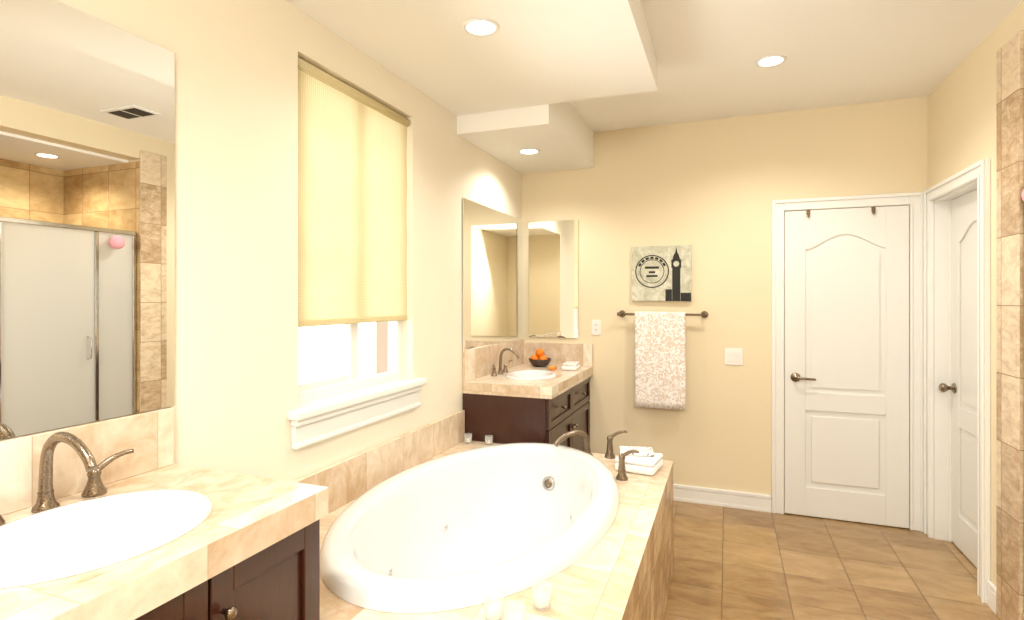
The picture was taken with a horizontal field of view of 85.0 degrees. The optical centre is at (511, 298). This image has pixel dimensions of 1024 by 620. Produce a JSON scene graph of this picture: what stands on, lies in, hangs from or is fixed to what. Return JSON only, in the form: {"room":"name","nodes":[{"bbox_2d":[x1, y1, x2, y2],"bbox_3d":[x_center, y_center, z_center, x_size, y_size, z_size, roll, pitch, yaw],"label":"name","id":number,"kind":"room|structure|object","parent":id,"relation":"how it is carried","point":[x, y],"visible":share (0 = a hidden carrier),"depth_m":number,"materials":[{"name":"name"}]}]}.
{"room":"bathroom","nodes":[
{"label":"bathroom","id":0,"kind":"room"},
{"bbox_2d":[1,0,521,481],"bbox_3d":[-1.152,0.095,1.449,0.150,2.710,6.780,0,0,21],"label":"wall","id":1,"kind":"structure","parent":0,"point":[235,232],"depth_m":1.96,"materials":[{"name":"paint"}]},
{"bbox_2d":[0,407,172,510],"bbox_3d":[-1.369,0.400,0.640,0.020,0.165,2.112,0,0,21],"label":"backsplash","id":2,"kind":"structure","parent":1,"relation":"attached to","point":[150,433],"depth_m":1.40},
{"bbox_2d":[0,0,174,439],"bbox_3d":[-1.373,-0.203,0.648,0.006,1.035,2.125,0,0,21],"label":"mirror","id":3,"kind":"object","parent":1,"relation":"attached to","point":[87,218],"visible":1,"depth_m":1.40,"materials":[{"name":"clear glass"}]},
{"bbox_2d":[298,320,401,403],"bbox_3d":[-0.742,-0.255,2.539,0.045,1.368,0.828,0,0,21],"label":"window","id":4,"kind":"structure","parent":1,"relation":"in","point":[349,380],"depth_m":2.54,"materials":[{"name":"white"}]},
{"bbox_2d":[298,57,410,326],"bbox_3d":[-0.693,-0.410,2.521,0.044,1.044,0.818,0,0,21],"label":"window blind","id":5,"kind":"object","parent":1,"relation":"attached to","point":[352,205],"visible":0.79,"depth_m":2.45,"materials":[{"name":"beige fabric"}]},
{"bbox_2d":[287,378,426,449],"bbox_3d":[-0.666,0.491,2.510,0.113,0.147,0.950,0,0,21],"label":"window sill","id":6,"kind":"structure","parent":1,"relation":"attached to","point":[317,420],"depth_m":2.38,"materials":[{"name":"white wood"}]},
{"bbox_2d":[463,198,521,349],"bbox_3d":[-0.110,-0.149,3.937,0.006,0.942,1.064,0,0,21],"label":"mirror","id":7,"kind":"object","parent":1,"relation":"attached to","point":[492,276],"visible":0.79,"depth_m":3.83,"materials":[{"name":"clear glass"}]},
{"bbox_2d":[522,96,926,528],"bbox_3d":[1.856,0.095,3.845,3.750,2.710,0.150,0,0,21],"label":"wall","id":8,"kind":"structure","parent":0,"point":[709,191],"depth_m":3.94,"materials":[{"name":"paint"}]},
{"bbox_2d":[529,220,577,337],"bbox_3d":[0.320,-0.147,4.348,0.400,0.905,0.006,0,0,21],"label":"mirror","id":9,"kind":"object","parent":8,"relation":"attached to","point":[553,279],"visible":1,"depth_m":4.34,"materials":[{"name":"clear glass"}]},
{"bbox_2d":[592,320,600,334],"bbox_3d":[0.637,0.220,4.227,0.070,0.116,0.010,0,0,21],"label":"electrical outlet plate","id":10,"kind":"object","parent":8,"relation":"attached to","point":[596,327],"visible":1,"depth_m":4.22,"materials":[{"name":"white plastic"}]},
{"bbox_2d":[632,245,691,300],"bbox_3d":[1.081,-0.180,4.045,0.420,0.400,0.030,0,0,21],"label":"picture","id":11,"kind":"object","parent":8,"relation":"attached to","point":[661,273],"visible":0.98,"depth_m":4.03,"materials":[{"name":"fabric"}]},
{"bbox_2d":[617,310,707,317],"bbox_3d":[1.078,0.115,4.021,0.632,0.051,0.078,0,0,21],"label":"towel rail","id":12,"kind":"object","parent":8,"relation":"attached to","point":[622,313],"visible":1,"depth_m":3.95,"materials":[{"name":"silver metal"}]},
{"bbox_2d":[634,312,685,409],"bbox_3d":[1.058,0.441,3.997,0.354,0.689,0.053,0,0,21],"label":"towel","id":13,"kind":"object","parent":12,"relation":"hanging from","point":[660,361],"visible":1,"depth_m":3.98,"materials":[{"name":"fabric"}]},
{"bbox_2d":[673,484,771,512],"bbox_3d":[1.189,1.393,4.009,1.223,0.115,0.020,0,0,21],"label":"baseboard","id":14,"kind":"structure","parent":8,"relation":"attached to","point":[727,498],"depth_m":3.89,"materials":[{"name":"white wood"}]},
{"bbox_2d":[725,348,742,364],"bbox_3d":[1.539,0.405,3.879,0.116,0.116,0.012,0,0,21],"label":"switch plate","id":15,"kind":"object","parent":8,"relation":"attached to","point":[733,356],"visible":1,"depth_m":3.88,"materials":[{"name":"white plastic"}]},
{"bbox_2d":[784,205,908,527],"bbox_3d":[2.154,0.428,3.609,0.705,2.028,0.075,0,0,21],"label":"door","id":16,"kind":"structure","parent":8,"relation":"in","point":[846,364],"depth_m":3.62,"materials":[{"name":"white wood"}]},
{"bbox_2d":[772,159,990,603],"bbox_3d":[2.064,0.394,3.204,0.983,2.113,0.898,0,0,21],"label":"door frame","id":17,"kind":"structure","parent":8,"relation":"attached to","point":[914,201],"depth_m":3.37,"materials":[{"name":"white wood"}]},
{"bbox_2d":[569,0,1022,131],"bbox_3d":[0.598,-1.320,0.777,3.900,0.120,6.780,0,0,21],"label":"ceiling","id":18,"kind":"structure","parent":0,"point":[709,53],"depth_m":2.88,"materials":[{"name":"paint"}]},
{"bbox_2d":[286,0,657,115],"bbox_3d":[-0.737,-1.180,0.674,1.180,0.160,5.330,0,0,21],"label":"ceiling","id":19,"kind":"structure","parent":18,"relation":"attached to","point":[529,53],"depth_m":2.45,"materials":[{"name":"paint"}]},
{"bbox_2d":[462,18,498,36],"bbox_3d":[-0.126,-1.096,2.266,0.150,0.006,0.150,0,0,21],"label":"recessed light","id":20,"kind":"object","parent":19,"relation":"in","point":[481,27],"visible":1,"depth_m":2.26,"materials":[{"name":"white"}]},
{"bbox_2d":[457,102,593,173],"bbox_3d":[0.144,-1.125,3.806,0.580,0.270,1.150,0,0,21],"label":"soffit","id":21,"kind":"object","parent":18,"relation":"attached to","point":[560,136],"visible":0.79,"depth_m":3.53,"materials":[{"name":"paint"}]},
{"bbox_2d":[518,148,539,154],"bbox_3d":[0.115,-0.986,3.759,0.150,0.006,0.150,0,0,21],"label":"recessed light","id":22,"kind":"object","parent":21,"relation":"attached to","point":[528,151],"visible":1,"depth_m":3.76,"materials":[{"name":"white"}]},
{"bbox_2d":[755,55,786,66],"bbox_3d":[1.374,-1.256,2.965,0.150,0.006,0.150,0,0,21],"label":"recessed light","id":23,"kind":"object","parent":18,"relation":"in","point":[771,60],"visible":1,"depth_m":2.96,"materials":[{"name":"white glass"}]},
{"bbox_2d":[664,500,999,619],"bbox_3d":[0.598,1.500,0.777,3.900,0.100,6.780,0,0,21],"label":"floor","id":24,"kind":"structure","parent":0,"point":[729,563],"depth_m":2.97,"materials":[{"name":"tile"}]},
{"bbox_2d":[0,459,327,619],"bbox_3d":[-1.106,0.966,0.539,0.584,0.967,2.104,0,0,21],"label":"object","id":25,"kind":"object","parent":24,"relation":"on","point":[259,560],"depth_m":1.18,"materials":[{"name":"brown wood"}]},
{"bbox_2d":[0,432,133,525],"bbox_3d":[-0.998,0.390,1.251,0.195,0.181,0.368,0,0,21],"label":"faucet","id":26,"kind":"object","parent":25,"relation":"on","point":[94,487],"visible":0.96,"depth_m":1.26,"materials":[{"name":"silver metal"}]},
{"bbox_2d":[0,475,259,602],"bbox_3d":[-0.865,0.548,1.152,0.390,0.161,0.470,0,0,21],"label":"sink","id":27,"kind":"object","parent":25,"relation":"in","point":[39,551],"depth_m":1.25,"materials":[{"name":"white ceramic"}]},
{"bbox_2d":[292,410,672,619],"bbox_3d":[-0.068,1.067,2.311,1.253,0.765,1.933,0,0,21],"label":"tub deck","id":28,"kind":"object","parent":24,"relation":"on","point":[622,569],"visible":0.33,"depth_m":2.14,"materials":[{"name":"stone"}]},
{"bbox_2d":[464,433,471,443],"bbox_3d":[-0.264,0.842,3.358,0.048,0.055,0.048,0,0,21],"label":"candle","id":29,"kind":"object","parent":28,"relation":"on","point":[468,439],"visible":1,"depth_m":3.35,"materials":[{"name":"white wax"}]},
{"bbox_2d":[320,443,618,612],"bbox_3d":[-0.093,1.067,2.366,1.050,0.507,1.720,0,0,21],"label":"bathtub","id":30,"kind":"object","parent":28,"relation":"in","point":[464,529],"visible":0.94,"depth_m":2.56,"materials":[{"name":"white ceramic"}]},
{"bbox_2d":[485,435,492,444],"bbox_3d":[-0.138,0.844,3.325,0.048,0.050,0.048,0,0,21],"label":"candle","id":31,"kind":"object","parent":28,"relation":"on","point":[488,441],"visible":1,"depth_m":3.31,"materials":[{"name":"white wax"}]},
{"bbox_2d":[484,590,503,619],"bbox_3d":[-0.049,0.838,1.518,0.054,0.062,0.054,0,0,21],"label":"candle","id":32,"kind":"object","parent":28,"relation":"on","point":[494,610],"visible":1,"depth_m":1.50,"materials":[{"name":"white wax"}]},
{"bbox_2d":[505,600,524,619],"bbox_3d":[0.007,0.838,1.470,0.054,0.062,0.054,0,0,21],"label":"candle","id":33,"kind":"object","parent":28,"relation":"on","point":[516,615],"visible":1,"depth_m":1.46,"materials":[{"name":"white wax"}]},
{"bbox_2d":[532,580,551,610],"bbox_3d":[0.085,0.838,1.574,0.054,0.062,0.054,0,0,21],"label":"candle","id":34,"kind":"object","parent":28,"relation":"on","point":[542,600],"visible":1,"depth_m":1.56,"materials":[{"name":"white wax"}]},
{"bbox_2d":[553,430,638,480],"bbox_3d":[0.445,0.792,2.898,0.481,0.154,0.418,0,0,21],"label":"tub faucet","id":35,"kind":"object","parent":28,"relation":"on","point":[621,474],"visible":0.92,"depth_m":3.02,"materials":[{"name":"silver metal"}]},
{"bbox_2d":[615,446,662,475],"bbox_3d":[0.644,0.825,2.863,0.221,0.089,0.214,0,0,29],"label":"towel stack","id":36,"kind":"object","parent":28,"relation":"on","point":[646,461],"visible":0.92,"depth_m":2.80,"materials":[{"name":"white fabric"}]},
{"bbox_2d":[462,339,592,450],"bbox_3d":[0.160,0.885,3.837,0.585,1.130,1.076,0,0,21],"label":"bathroom vanity","id":37,"kind":"object","parent":24,"relation":"on","point":[522,400],"visible":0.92,"depth_m":3.46,"materials":[{"name":"brown wood"}]},
{"bbox_2d":[491,347,518,375],"bbox_3d":[-0.026,0.423,3.781,0.165,0.181,0.334,0,0,21],"label":"faucet","id":38,"kind":"object","parent":37,"relation":"on","point":[500,371],"visible":1,"depth_m":3.79,"materials":[{"name":"silver metal"}]},
{"bbox_2d":[528,348,550,366],"bbox_3d":[0.212,0.447,4.235,0.176,0.135,0.176,0,0,21],"label":"fruit bowl","id":39,"kind":"object","parent":37,"relation":"on","point":[539,358],"visible":1,"depth_m":4.19,"materials":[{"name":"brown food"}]},
{"bbox_2d":[548,365,556,369],"bbox_3d":[0.293,0.500,4.028,0.050,0.028,0.070,0,0,21],"label":"soap bar","id":40,"kind":"object","parent":37,"relation":"on","point":[552,367],"visible":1,"depth_m":4.00,"materials":[{"name":"orange"}]},
{"bbox_2d":[561,361,579,369],"bbox_3d":[0.429,0.491,4.077,0.110,0.045,0.200,0,0,15],"label":"folded hand towel","id":41,"kind":"object","parent":37,"relation":"on","point":[570,365],"visible":1,"depth_m":4.00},
{"bbox_2d":[927,0,1023,585],"bbox_3d":[1.924,0.095,0.268,1.060,2.710,6.480,0,0,21],"label":"wall","id":42,"kind":"structure","parent":0,"point":[961,116],"depth_m":2.80,"materials":[{"name":"paint"}]},
{"bbox_2d":[939,189,976,566],"bbox_3d":[2.470,0.429,3.023,0.094,2.025,0.691,0,0,21],"label":"door","id":43,"kind":"structure","parent":42,"relation":"in","point":[963,387],"depth_m":3.15,"materials":[{"name":"white wood"}]},
{"bbox_2d":[987,581,995,613],"bbox_3d":[2.242,1.393,2.601,0.016,0.115,0.093,0,0,21],"label":"baseboard","id":44,"kind":"structure","parent":42,"relation":"attached to","point":[991,595],"depth_m":2.60,"materials":[{"name":"white wood"}]},
{"bbox_2d":[996,30,1023,619],"bbox_3d":[2.186,0.160,2.454,0.018,2.580,0.212,0,0,21],"label":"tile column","id":45,"kind":"structure","parent":42,"relation":"attached to","point":[1009,332],"depth_m":2.43,"materials":[{"name":"tile"}]},
{"label":"outside","id":46,"kind":"structure","parent":0,"visible":0},
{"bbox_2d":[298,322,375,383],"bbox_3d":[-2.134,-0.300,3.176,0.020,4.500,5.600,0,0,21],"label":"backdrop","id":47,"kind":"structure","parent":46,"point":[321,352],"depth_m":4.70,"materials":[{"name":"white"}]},
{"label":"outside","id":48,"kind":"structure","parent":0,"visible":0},
{"bbox_2d":[376,321,387,373],"bbox_3d":[-0.720,0.150,4.041,0.300,2.600,0.470,0,0,21],"label":"stone pier","id":49,"kind":"structure","parent":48,"point":[381,347],"depth_m":3.86,"materials":[{"name":"beige"}]}
]}

